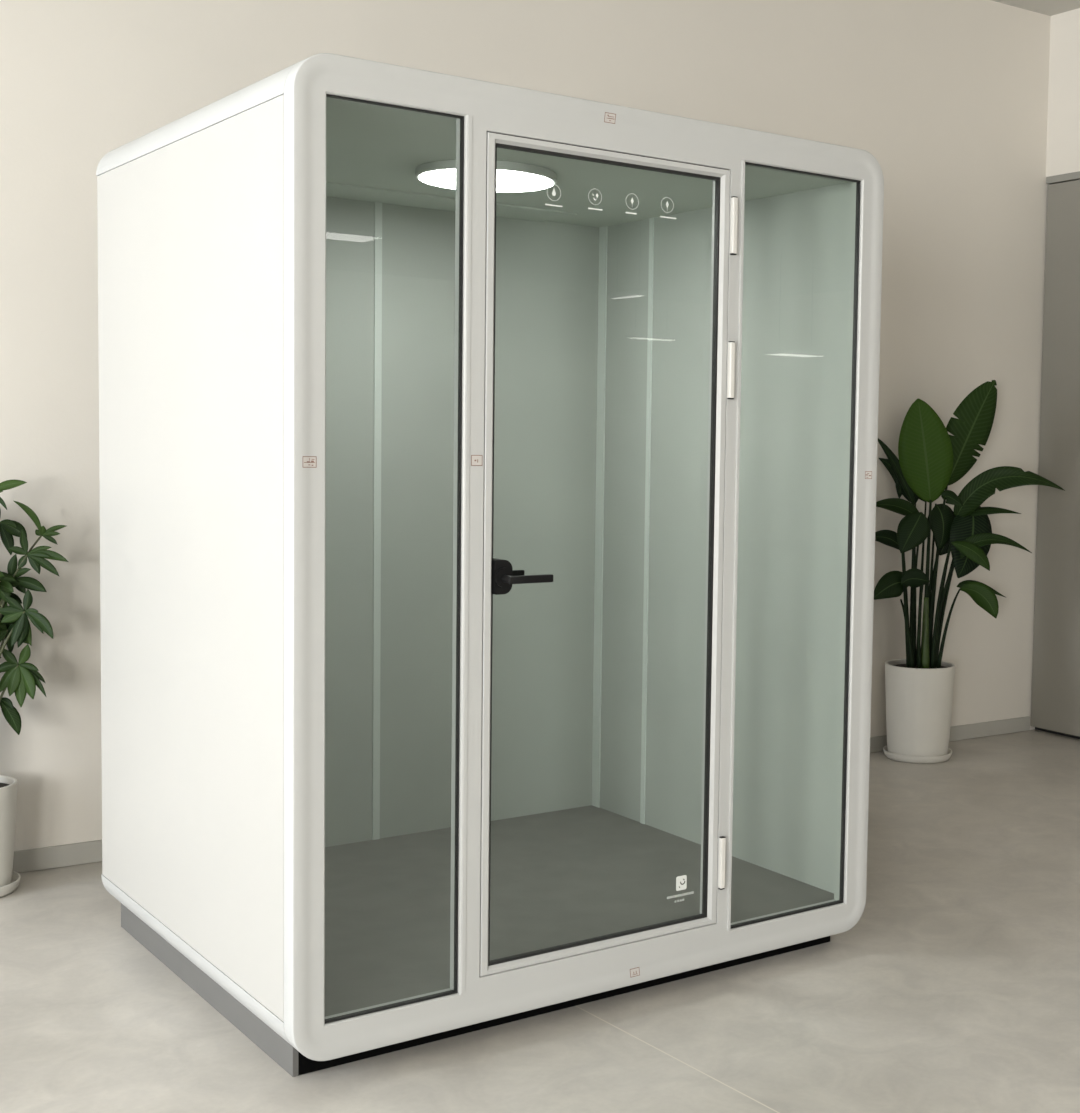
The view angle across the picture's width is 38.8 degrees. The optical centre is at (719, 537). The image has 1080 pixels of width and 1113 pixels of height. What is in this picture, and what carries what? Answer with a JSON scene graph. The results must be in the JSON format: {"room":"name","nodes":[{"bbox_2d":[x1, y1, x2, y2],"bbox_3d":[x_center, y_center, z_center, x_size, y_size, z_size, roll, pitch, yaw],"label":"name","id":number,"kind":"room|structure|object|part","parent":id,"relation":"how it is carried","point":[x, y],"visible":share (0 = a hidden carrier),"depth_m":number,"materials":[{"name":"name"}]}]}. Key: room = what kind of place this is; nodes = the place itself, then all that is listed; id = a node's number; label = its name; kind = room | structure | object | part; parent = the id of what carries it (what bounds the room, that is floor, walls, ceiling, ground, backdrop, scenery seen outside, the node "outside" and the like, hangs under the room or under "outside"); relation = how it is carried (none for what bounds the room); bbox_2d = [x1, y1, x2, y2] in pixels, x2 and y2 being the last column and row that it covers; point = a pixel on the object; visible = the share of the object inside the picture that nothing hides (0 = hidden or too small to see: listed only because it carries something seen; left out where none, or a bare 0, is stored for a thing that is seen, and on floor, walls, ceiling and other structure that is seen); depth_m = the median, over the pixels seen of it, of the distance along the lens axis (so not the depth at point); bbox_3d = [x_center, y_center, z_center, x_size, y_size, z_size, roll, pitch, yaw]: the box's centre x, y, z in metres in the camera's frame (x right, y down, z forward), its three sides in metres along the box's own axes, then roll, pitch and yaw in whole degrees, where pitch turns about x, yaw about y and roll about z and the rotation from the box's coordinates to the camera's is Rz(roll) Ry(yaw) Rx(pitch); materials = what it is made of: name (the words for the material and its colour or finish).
{"room":"office","nodes":[
{"label":"office","id":0,"kind":"room"},
{"bbox_2d":[0,0,1050,850],"bbox_3d":[-2.219,-0.722,5.130,9.822,3.671,0.201,-2,4,-36],"label":"wall","id":1,"kind":"structure","parent":0,"point":[949,98],"depth_m":6.22,"materials":[{"name":"white paint"}]},
{"bbox_2d":[13,716,1029,872],"bbox_3d":[-2.190,1.078,5.158,9.421,0.072,0.012,-2,4,-36],"label":"baseboard","id":2,"kind":"structure","parent":1,"relation":"attached to","point":[57,856],"depth_m":5.18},
{"bbox_2d":[0,729,1079,1112],"bbox_3d":[8.213,1.722,-0.422,22.200,0.120,23.700,-2,5,-38],"label":"floor","id":3,"kind":"structure","parent":0,"point":[955,988],"depth_m":3.90,"materials":[{"name":"concrete"}]},
{"bbox_2d":[0,479,67,896],"bbox_3d":[-2.336,0.462,4.774,0.562,1.349,0.294,2,4,12],"label":"potted plant","id":4,"kind":"object","parent":3,"relation":"on","point":[21,678],"visible":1,"depth_m":4.78,"materials":[{"name":"green plant"}]},
{"bbox_3d":[-2.378,0.952,4.824,0.260,0.340,0.260,-2,5,-38],"label":"pot","id":5,"kind":"part","parent":4,"relation":"part of","materials":[{"name":"white ceramic"}]},
{"bbox_2d":[96,53,883,1076],"bbox_3d":[-0.675,0.034,4.414,1.755,2.310,1.528,-2,5,-38],"label":"booth","id":6,"kind":"object","parent":3,"relation":"on","point":[487,471],"visible":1,"depth_m":4.35,"materials":[{"name":"white metal"}]},
{"bbox_3d":[-1.397,0.022,3.916,0.004,2.065,1.408,-2,5,-38],"label":"panel","id":7,"kind":"part","parent":6,"relation":"part of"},
{"bbox_2d":[415,160,556,191],"bbox_3d":[-0.672,-1.040,4.367,0.404,0.026,0.404,-2,5,-38],"label":"ceiling lamp","id":8,"kind":"object","parent":6,"relation":"attached to","point":[512,175],"depth_m":4.28,"materials":[{"name":"white plastic"}]},
{"bbox_3d":[-0.499,0.093,3.680,0.134,0.084,0.148,-2,5,-38],"label":"lever handle","id":9,"kind":"part","parent":6,"relation":"part of","materials":[{"name":"black metal"}]},
{"bbox_3d":[-0.324,1.191,4.006,1.650,0.066,0.010,-2,5,-38],"label":"kick plate","id":10,"kind":"part","parent":6,"relation":"part of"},
{"bbox_3d":[-0.288,0.048,3.848,0.722,2.020,0.044,-2,5,-38],"label":"door","id":11,"kind":"part","parent":6,"relation":"part of","materials":[{"name":"clear glass"}]},
{"bbox_3d":[0.196,0.031,4.242,0.426,2.080,0.025,-2,5,-38],"label":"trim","id":12,"kind":"part","parent":6,"relation":"part of","materials":[{"name":"clear glass"}]},
{"bbox_2d":[874,380,1064,763],"bbox_3d":[1.138,0.153,7.128,0.908,1.795,0.326,1,4,2],"label":"potted plant","id":13,"kind":"object","parent":3,"relation":"on","point":[919,687],"visible":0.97,"depth_m":7.07,"materials":[{"name":"green plant"}]},
{"bbox_3d":[0.945,0.815,7.176,0.330,0.437,0.330,-2,5,-38],"label":"pot","id":14,"kind":"part","parent":13,"relation":"part of","materials":[{"name":"white ceramic"}]},
{"bbox_2d":[992,0,1079,15],"bbox_3d":[6.874,-2.166,0.361,19.000,0.150,18.400,-2,4,-36],"label":"ceiling","id":15,"kind":"structure","parent":0,"point":[1047,7],"depth_m":7.51,"materials":[{"name":"paint"}]},
{"bbox_2d":[1046,8,1079,176],"bbox_3d":[2.672,-0.724,6.584,0.200,3.671,3.200,-2,4,-36],"label":"wall","id":16,"kind":"structure","parent":0,"point":[1063,118],"depth_m":7.64,"materials":[{"name":"white paint"}]},
{"bbox_2d":[1030,171,1079,738],"bbox_3d":[2.056,-0.379,7.340,0.100,2.861,1.297,-2,4,-36],"label":"door","id":17,"kind":"structure","parent":16,"relation":"in","point":[1055,695],"depth_m":7.72,"materials":[{"name":"grey laminate"}]}
]}

